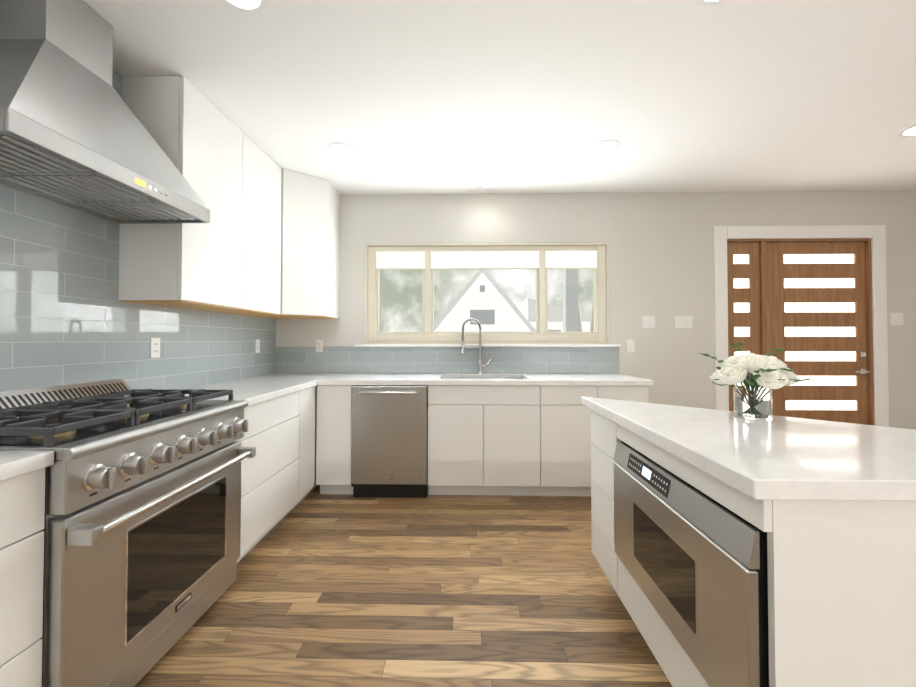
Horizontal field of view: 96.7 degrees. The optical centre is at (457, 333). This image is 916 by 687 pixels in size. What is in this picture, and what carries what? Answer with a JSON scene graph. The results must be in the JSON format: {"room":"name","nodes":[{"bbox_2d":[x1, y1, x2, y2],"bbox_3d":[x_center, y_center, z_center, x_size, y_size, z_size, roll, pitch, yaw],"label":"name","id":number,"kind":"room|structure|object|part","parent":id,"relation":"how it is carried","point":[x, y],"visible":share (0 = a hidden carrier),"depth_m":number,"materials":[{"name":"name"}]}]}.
{"room":"kitchen","nodes":[
{"label":"kitchen","id":0,"kind":"room"},
{"bbox_2d":[134,484,671,686],"bbox_3d":[1.837,1.265,0.501,7.540,0.060,6.760,0,-1,1],"label":"floor","id":1,"kind":"structure","parent":0,"point":[336,590],"depth_m":1.88,"materials":[{"name":"brown wood"}]},
{"bbox_2d":[0,468,44,686],"bbox_3d":[-1.460,0.799,0.669,0.618,0.878,0.926,0,-1,1],"label":"base cabinet","id":2,"kind":"object","parent":1,"relation":"on","point":[22,507],"visible":0.85,"depth_m":1.07,"materials":[{"name":"white wood"}]},
{"bbox_2d":[0,450,53,480],"bbox_3d":[-1.450,0.338,0.677,0.638,0.040,0.927,0,-1,1],"label":"countertop","id":3,"kind":"structure","parent":2,"relation":"on","point":[13,463],"depth_m":1.07,"materials":[{"name":"white stone"}]},
{"bbox_2d":[0,379,255,686],"bbox_3d":[-1.379,0.739,1.594,0.730,1.030,0.916,0,-1,1],"label":"range","id":4,"kind":"object","parent":1,"relation":"on","point":[142,534],"visible":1,"depth_m":1.41,"materials":[{"name":"silver metal"}]},
{"bbox_2d":[236,389,303,562],"bbox_3d":[-1.423,0.830,2.459,0.618,0.878,0.804,0,-1,1],"label":"base cabinet","id":5,"kind":"object","parent":1,"relation":"on","point":[278,477],"depth_m":2.44,"materials":[{"name":"white wood"}]},
{"bbox_2d":[185,377,316,405],"bbox_3d":[-1.409,0.371,2.603,0.641,0.040,1.080,0,-1,1],"label":"countertop","id":6,"kind":"structure","parent":5,"relation":"on","point":[255,390],"depth_m":2.71,"materials":[{"name":"white stone"}]},
{"bbox_2d":[304,386,315,497],"bbox_3d":[-1.412,0.839,3.007,0.618,0.878,0.291,0,-1,1],"label":"base cabinet","id":7,"kind":"object","parent":1,"relation":"on","point":[309,393],"depth_m":3.05,"materials":[{"name":"white wood"}]},
{"bbox_2d":[316,385,316,485],"bbox_3d":[-1.402,0.847,3.473,0.618,0.878,0.641,0,-1,1],"label":"base cabinet","id":8,"kind":"object","parent":1,"relation":"on","point":[316,385],"depth_m":3.24,"materials":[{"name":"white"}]},
{"bbox_2d":[316,385,352,493],"bbox_3d":[-0.953,0.847,3.475,0.276,0.878,0.618,0,-1,1],"label":"base cabinet","id":9,"kind":"object","parent":1,"relation":"on","point":[333,432],"depth_m":3.17,"materials":[{"name":"white wood"}]},
{"bbox_2d":[351,385,427,497],"bbox_3d":[-0.520,0.848,3.421,0.584,0.874,0.672,0,-1,1],"label":"dishwasher","id":10,"kind":"object","parent":1,"relation":"on","point":[389,440],"visible":0.96,"depth_m":3.14,"materials":[{"name":"silver metal"}]},
{"bbox_2d":[428,405,543,495],"bbox_3d":[0.212,0.975,3.449,0.870,0.620,0.618,0,-1,1],"label":"base cabinet","id":11,"kind":"object","parent":1,"relation":"on","point":[522,440],"depth_m":3.14,"materials":[{"name":"white wood"}]},
{"bbox_2d":[524,385,599,495],"bbox_3d":[0.866,0.846,3.438,0.439,0.878,0.618,0,-1,1],"label":"base cabinet","id":12,"kind":"object","parent":1,"relation":"on","point":[567,422],"depth_m":3.13,"materials":[{"name":"white wood"}]},
{"bbox_2d":[600,386,648,402],"bbox_3d":[1.282,0.846,3.429,0.393,0.878,0.618,0,-1,1],"label":"base cabinet","id":13,"kind":"object","parent":1,"relation":"on","point":[626,393],"depth_m":3.13,"materials":[{"name":"white wood"}]},
{"bbox_2d":[256,373,653,385],"bbox_3d":[-0.103,0.385,3.445,3.218,0.040,0.659,0,-1,1],"label":"countertop","id":14,"kind":"structure","parent":13,"relation":"on","point":[322,378],"depth_m":3.19,"materials":[{"name":"white stone"}]},
{"bbox_2d":[461,318,491,373],"bbox_3d":[0.174,0.114,3.697,0.282,0.509,0.111,0,-1,1],"label":"faucet","id":15,"kind":"object","parent":14,"relation":"on","point":[481,365],"visible":1,"depth_m":3.70,"materials":[{"name":"silver metal"}]},
{"bbox_2d":[591,410,915,686],"bbox_3d":[1.385,0.816,1.526,1.406,0.874,1.266,0,-1,1],"label":"kitchen island","id":16,"kind":"object","parent":1,"relation":"on","point":[841,593],"depth_m":0.95,"materials":[{"name":"white wood"}]},
{"bbox_3d":[0.873,0.707,1.358,0.391,0.485,0.855,0,-1,1],"label":"microwave drawer","id":17,"kind":"part","parent":16,"relation":"part of","materials":[{"name":"silver metal"}]},
{"bbox_2d":[581,396,915,500],"bbox_3d":[1.393,0.355,1.551,1.450,0.045,1.340,0,-1,1],"label":"island countertop","id":18,"kind":"structure","parent":16,"relation":"on","point":[782,458],"depth_m":1.14,"materials":[{"name":"white stone"}]},
{"bbox_2d":[699,343,810,420],"bbox_3d":[1.165,0.185,1.609,0.334,0.296,0.346,0,-1,1],"label":"flower vase","id":19,"kind":"object","parent":18,"relation":"on","point":[760,377],"visible":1,"depth_m":1.56,"materials":[{"name":"clear glass"}]},
{"bbox_2d":[84,0,915,194],"bbox_3d":[1.837,-1.384,0.546,7.540,0.050,6.760,0,-1,1],"label":"ceiling","id":20,"kind":"structure","parent":0,"point":[452,96],"depth_m":2.19,"materials":[{"name":"white paint"}]},
{"bbox_2d":[222,0,267,13],"bbox_3d":[-0.852,-1.337,1.600,0.189,0.007,0.189,0,-1,1],"label":"recessed light","id":21,"kind":"object","parent":20,"relation":"in","point":[246,6],"depth_m":1.66,"materials":[{"name":"white"}]},
{"bbox_2d":[327,142,355,155],"bbox_3d":[-0.825,-1.315,2.910,0.189,0.007,0.189,0,-1,1],"label":"recessed light","id":22,"kind":"object","parent":20,"relation":"in","point":[336,148],"depth_m":2.90,"materials":[{"name":"white"}]},
{"bbox_2d":[476,178,498,187],"bbox_3d":[0.266,-1.304,3.538,0.189,0.007,0.189,0,-1,1],"label":"recessed light","id":23,"kind":"object","parent":20,"relation":"in","point":[485,183],"depth_m":3.53,"materials":[{"name":"white"}]},
{"bbox_2d":[591,140,619,153],"bbox_3d":[1.044,-1.316,2.872,0.189,0.007,0.189,0,-1,1],"label":"recessed light","id":24,"kind":"object","parent":20,"relation":"in","point":[605,146],"depth_m":2.86,"materials":[{"name":"white"}]},
{"bbox_2d":[694,0,727,5],"bbox_3d":[1.017,-1.338,1.562,0.189,0.007,0.189,0,-1,1],"label":"recessed light","id":25,"kind":"object","parent":20,"relation":"in","point":[701,2],"depth_m":1.64,"materials":[{"name":"white"}]},
{"bbox_2d":[897,125,915,136],"bbox_3d":[2.990,-1.320,2.632,0.189,0.007,0.189,0,-1,1],"label":"recessed light","id":26,"kind":"object","parent":20,"relation":"in","point":[909,131],"depth_m":2.67,"materials":[{"name":"white"}]},
{"bbox_2d":[276,190,915,429],"bbox_3d":[1.904,-0.006,3.822,7.220,2.595,0.160,0,-1,1],"label":"wall","id":27,"kind":"structure","parent":0,"point":[661,261],"depth_m":3.75,"materials":[{"name":"white paint"}]},
{"bbox_2d":[243,168,339,318],"bbox_3d":[-1.402,-0.723,3.517,0.618,1.168,0.606,0,-1,1],"label":"upper cabinet","id":28,"kind":"object","parent":27,"relation":"attached to","point":[310,251],"visible":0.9,"depth_m":3.36,"materials":[{"name":"white wood"}]},
{"bbox_2d":[365,242,608,343],"bbox_3d":[0.273,-0.371,3.833,2.263,0.941,0.098,0,-1,1],"label":"window","id":29,"kind":"structure","parent":27,"relation":"in","point":[427,259],"depth_m":3.82,"materials":[{"name":"beige wood"}]},
{"bbox_2d":[354,344,620,346],"bbox_3d":[0.272,0.110,3.766,2.439,0.025,0.075,0,-1,1],"label":"window sill","id":30,"kind":"structure","parent":27,"relation":"attached to","point":[488,345],"depth_m":3.73,"materials":[{"name":"white"}]},
{"bbox_2d":[627,340,634,351],"bbox_3d":[1.595,0.114,3.741,0.070,0.115,0.009,0,-1,1],"label":"light switch","id":31,"kind":"object","parent":27,"relation":"attached to","point":[630,343],"depth_m":3.74,"materials":[{"name":"white plastic"}]},
{"bbox_2d":[642,316,654,328],"bbox_3d":[1.759,-0.102,3.742,0.118,0.115,0.009,0,-1,1],"label":"light switch","id":32,"kind":"object","parent":27,"relation":"attached to","point":[648,322],"depth_m":3.74,"materials":[{"name":"white plastic"}]},
{"bbox_2d":[675,316,692,328],"bbox_3d":[2.080,-0.102,3.735,0.164,0.115,0.009,0,-1,1],"label":"light switch","id":33,"kind":"object","parent":27,"relation":"attached to","point":[681,322],"depth_m":3.73,"materials":[{"name":"white plastic"}]},
{"bbox_2d":[727,238,873,424],"bbox_3d":[3.127,0.211,3.770,1.311,2.160,0.147,0,-1,1],"label":"entry door","id":34,"kind":"structure","parent":27,"relation":"in","point":[806,304],"depth_m":3.75,"materials":[{"name":"brown wood"}]},
{"bbox_2d":[713,225,888,426],"bbox_3d":[3.126,0.153,3.704,1.539,2.274,0.019,0,-1,1],"label":"door frame","id":35,"kind":"structure","parent":27,"relation":"attached to","point":[876,234],"depth_m":3.70,"materials":[{"name":"white wood"}]},
{"bbox_2d":[890,313,902,324],"bbox_3d":[3.992,-0.131,3.696,0.118,0.115,0.009,0,-1,1],"label":"light switch","id":36,"kind":"object","parent":27,"relation":"attached to","point":[895,318],"depth_m":3.69,"materials":[{"name":"white plastic"}]},
{"bbox_3d":[-1.852,-0.061,0.599,0.160,2.595,6.760,0,-1,1],"label":"wall","id":37,"kind":"structure","parent":0,"visible":0},
{"bbox_2d":[0,0,209,223],"bbox_3d":[-1.504,-0.953,1.625,0.480,0.771,0.916,0,-1,1],"label":"range hood","id":38,"kind":"object","parent":37,"relation":"attached to","point":[75,134],"visible":1,"depth_m":1.53,"materials":[{"name":"silver metal"}]},
{"bbox_2d":[0,69,275,391],"bbox_3d":[-1.750,-0.505,1.504,0.006,1.673,4.640,0,-1,1],"label":"backsplash","id":39,"kind":"structure","parent":37,"relation":"attached to","point":[67,316],"depth_m":1.92,"materials":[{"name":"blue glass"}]},
{"bbox_2d":[150,338,159,357],"bbox_3d":[-1.727,0.082,2.331,0.008,0.115,0.070,0,-1,1],"label":"outlet","id":40,"kind":"object","parent":37,"relation":"attached to","point":[154,347],"depth_m":2.33,"materials":[{"name":"white plastic"}]},
{"bbox_2d":[118,76,280,314],"bbox_3d":[-1.565,-0.737,2.655,0.328,1.168,1.120,0,-1,1],"label":"upper cabinet","id":41,"kind":"object","parent":37,"relation":"attached to","point":[227,259],"visible":0.96,"depth_m":2.30,"materials":[{"name":"white wood"}]},
{"bbox_2d":[255,339,259,352],"bbox_3d":[-1.703,0.109,3.477,0.008,0.115,0.070,0,-1,1],"label":"outlet","id":42,"kind":"object","parent":37,"relation":"attached to","point":[257,341],"depth_m":3.47,"materials":[{"name":"white plastic"}]},
{"bbox_2d":[316,340,322,351],"bbox_3d":[-1.284,0.115,3.795,0.070,0.115,0.008,0,-1,1],"label":"outlet","id":43,"kind":"object","parent":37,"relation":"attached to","point":[319,343],"depth_m":3.79,"materials":[{"name":"white plastic"}]},
{"bbox_2d":[276,347,619,373],"bbox_3d":[-0.092,0.114,3.778,3.168,0.510,0.006,0,-1,1],"label":"backsplash","id":44,"kind":"structure","parent":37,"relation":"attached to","point":[536,360],"depth_m":3.77,"materials":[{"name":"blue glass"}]},
{"label":"outside","id":45,"kind":"structure","parent":0,"visible":0},
{"bbox_2d":[379,269,592,331],"bbox_3d":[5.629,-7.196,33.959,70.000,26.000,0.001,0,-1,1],"label":"trees","id":46,"kind":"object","parent":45,"point":[412,282],"depth_m":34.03,"materials":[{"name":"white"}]},
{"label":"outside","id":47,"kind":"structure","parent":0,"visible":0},
{"label":"lawn","id":48,"kind":"structure","parent":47,"visible":0},
{"bbox_2d":[434,269,590,331],"bbox_3d":[3.804,-1.026,27.739,11.000,6.050,6.300,0,-1,1],"label":"house","id":49,"kind":"structure","parent":48,"relation":"on","point":[488,306],"depth_m":24.94,"materials":[{"name":"white"}]},
{"bbox_2d":[563,269,578,331],"bbox_3d":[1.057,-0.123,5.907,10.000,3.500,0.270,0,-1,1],"label":"trunk","id":50,"kind":"object","parent":48,"relation":"on","point":[570,319],"depth_m":5.82,"materials":[{"name":"grey"}]},
{"bbox_2d":[562,269,593,331],"bbox_3d":[4.271,-2.709,15.904,9.017,9.084,0.585,0,-1,1],"label":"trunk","id":51,"kind":"object","parent":48,"relation":"on","point":[591,324],"depth_m":15.55,"materials":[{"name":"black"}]}
]}

